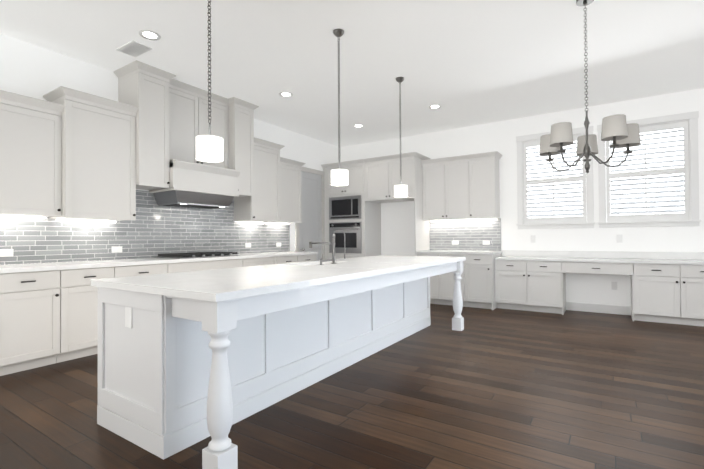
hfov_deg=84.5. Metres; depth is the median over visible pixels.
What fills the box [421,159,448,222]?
upper cabinet
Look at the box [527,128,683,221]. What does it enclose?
window blinds
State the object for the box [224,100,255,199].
upper cabinet
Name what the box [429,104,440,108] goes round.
recessed light
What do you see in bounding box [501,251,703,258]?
backsplash
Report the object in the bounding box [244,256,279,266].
base cabinet
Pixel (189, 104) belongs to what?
upper cabinet
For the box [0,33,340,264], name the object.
wall
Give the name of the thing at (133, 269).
base cabinet
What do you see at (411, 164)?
upper cabinet
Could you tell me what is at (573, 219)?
window shutter
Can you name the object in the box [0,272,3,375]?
base cabinet
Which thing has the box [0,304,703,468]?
floor
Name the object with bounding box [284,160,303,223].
upper cabinet
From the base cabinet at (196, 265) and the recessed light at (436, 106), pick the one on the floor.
the base cabinet at (196, 265)
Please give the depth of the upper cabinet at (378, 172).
7.26 m
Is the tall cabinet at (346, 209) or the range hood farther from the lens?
the tall cabinet at (346, 209)
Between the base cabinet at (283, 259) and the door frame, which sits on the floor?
the base cabinet at (283, 259)
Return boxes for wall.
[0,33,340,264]
[341,88,703,305]
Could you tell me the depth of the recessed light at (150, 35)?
3.78 m
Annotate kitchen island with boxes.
[95,262,463,468]
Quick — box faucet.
[309,234,344,265]
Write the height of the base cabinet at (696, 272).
0.790 m
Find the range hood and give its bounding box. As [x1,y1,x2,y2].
[160,152,239,199]
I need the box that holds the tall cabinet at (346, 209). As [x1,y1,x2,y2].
[322,163,380,259]
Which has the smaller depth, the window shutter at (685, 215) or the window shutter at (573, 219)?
the window shutter at (685, 215)
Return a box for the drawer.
[565,263,628,274]
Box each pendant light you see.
[196,0,222,161]
[331,29,347,185]
[394,77,407,196]
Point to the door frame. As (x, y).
(310, 228)
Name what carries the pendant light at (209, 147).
hanging from the ceiling
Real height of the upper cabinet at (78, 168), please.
1.210 m
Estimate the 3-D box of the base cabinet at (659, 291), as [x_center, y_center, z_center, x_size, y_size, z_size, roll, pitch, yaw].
[4.166,0.780,5.302,0.561,0.790,0.490,-1,-1,33]
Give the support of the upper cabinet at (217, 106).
attached to the wall at (31, 70)
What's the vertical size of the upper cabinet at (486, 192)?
1.020 m
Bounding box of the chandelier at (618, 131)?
[539,0,640,172]
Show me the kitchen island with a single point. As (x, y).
(187, 359)
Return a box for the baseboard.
[566,302,630,314]
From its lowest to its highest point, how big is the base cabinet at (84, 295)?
0.880 m
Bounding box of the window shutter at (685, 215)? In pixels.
[606,121,689,221]
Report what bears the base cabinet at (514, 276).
on the floor
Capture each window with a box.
[516,126,594,228]
[597,111,700,227]
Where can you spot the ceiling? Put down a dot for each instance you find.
(464, 63)
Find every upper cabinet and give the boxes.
[0,96,51,215]
[40,92,139,223]
[116,68,175,191]
[176,84,203,155]
[204,96,223,163]
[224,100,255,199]
[232,144,283,223]
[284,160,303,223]
[365,159,400,202]
[393,155,428,202]
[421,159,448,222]
[449,159,472,218]
[473,155,500,218]
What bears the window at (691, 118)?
in the wall at (397, 228)
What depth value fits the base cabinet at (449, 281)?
6.43 m
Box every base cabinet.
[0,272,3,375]
[4,268,71,374]
[72,268,123,358]
[124,264,175,276]
[176,260,243,271]
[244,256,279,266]
[280,256,299,263]
[300,256,315,261]
[415,251,444,304]
[445,255,468,306]
[469,255,496,309]
[497,259,532,310]
[533,263,565,314]
[629,263,688,324]
[689,263,703,326]
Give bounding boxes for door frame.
[295,166,324,260]
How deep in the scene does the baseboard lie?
5.85 m
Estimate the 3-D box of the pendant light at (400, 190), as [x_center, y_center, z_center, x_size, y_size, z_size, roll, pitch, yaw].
[0.606,-1.213,4.850,0.168,1.482,0.168,-1,-1,33]
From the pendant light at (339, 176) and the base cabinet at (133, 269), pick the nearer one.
the pendant light at (339, 176)
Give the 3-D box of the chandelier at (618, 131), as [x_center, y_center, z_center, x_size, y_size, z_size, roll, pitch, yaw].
[1.971,-1.246,3.267,0.742,1.468,0.720,-1,-1,33]
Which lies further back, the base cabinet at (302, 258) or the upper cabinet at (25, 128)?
the base cabinet at (302, 258)
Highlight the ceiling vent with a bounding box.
[116,40,152,56]
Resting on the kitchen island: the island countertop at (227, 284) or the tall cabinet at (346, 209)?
the island countertop at (227, 284)
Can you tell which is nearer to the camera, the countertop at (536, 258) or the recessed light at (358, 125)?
the countertop at (536, 258)
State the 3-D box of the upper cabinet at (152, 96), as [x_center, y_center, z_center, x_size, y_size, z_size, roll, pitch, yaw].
[-2.480,-1.219,4.683,0.460,1.308,0.431,-1,-1,33]
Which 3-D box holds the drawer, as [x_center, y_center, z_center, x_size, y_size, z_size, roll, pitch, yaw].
[3.569,0.478,5.666,0.860,0.170,0.440,-1,-1,33]
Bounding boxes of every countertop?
[0,252,317,271]
[91,255,465,301]
[417,251,500,254]
[497,255,703,266]
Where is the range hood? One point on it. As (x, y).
(187, 176)
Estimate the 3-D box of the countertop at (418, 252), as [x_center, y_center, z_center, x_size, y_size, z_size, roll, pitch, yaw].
[1.846,0.305,6.730,1.315,0.040,0.655,-1,-1,33]
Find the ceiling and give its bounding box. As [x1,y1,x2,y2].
[0,0,703,146]
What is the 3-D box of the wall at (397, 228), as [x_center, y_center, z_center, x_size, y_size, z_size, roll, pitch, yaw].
[3.688,-0.390,6.010,9.300,3.150,0.150,-1,-1,33]
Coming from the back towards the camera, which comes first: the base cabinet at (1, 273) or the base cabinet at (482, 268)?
the base cabinet at (482, 268)
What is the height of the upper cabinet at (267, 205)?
1.190 m
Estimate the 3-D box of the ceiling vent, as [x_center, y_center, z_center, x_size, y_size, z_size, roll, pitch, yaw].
[-2.277,-1.934,4.056,0.340,0.016,0.200,-1,-1,33]
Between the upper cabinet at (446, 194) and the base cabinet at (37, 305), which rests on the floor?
the base cabinet at (37, 305)
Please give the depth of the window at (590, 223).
6.26 m
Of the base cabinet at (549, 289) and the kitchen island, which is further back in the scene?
the base cabinet at (549, 289)
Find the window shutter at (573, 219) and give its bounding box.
[523,134,586,223]
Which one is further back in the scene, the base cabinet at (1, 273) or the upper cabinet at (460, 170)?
the upper cabinet at (460, 170)
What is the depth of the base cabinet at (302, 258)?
6.55 m
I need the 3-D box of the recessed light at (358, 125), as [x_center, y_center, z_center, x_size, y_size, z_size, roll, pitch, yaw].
[0.115,-1.927,6.887,0.190,0.006,0.190,-1,-1,33]
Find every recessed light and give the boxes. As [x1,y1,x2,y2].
[139,30,160,40]
[279,92,292,96]
[353,124,363,127]
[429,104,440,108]
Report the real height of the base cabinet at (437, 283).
0.880 m
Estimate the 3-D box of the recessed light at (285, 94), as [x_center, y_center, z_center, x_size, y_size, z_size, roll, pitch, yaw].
[-0.912,-1.935,5.360,0.190,0.006,0.190,-1,-1,33]
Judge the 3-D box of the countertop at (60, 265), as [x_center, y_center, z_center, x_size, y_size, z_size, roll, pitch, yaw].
[-2.167,0.316,4.950,0.655,0.040,4.754,-1,-1,33]

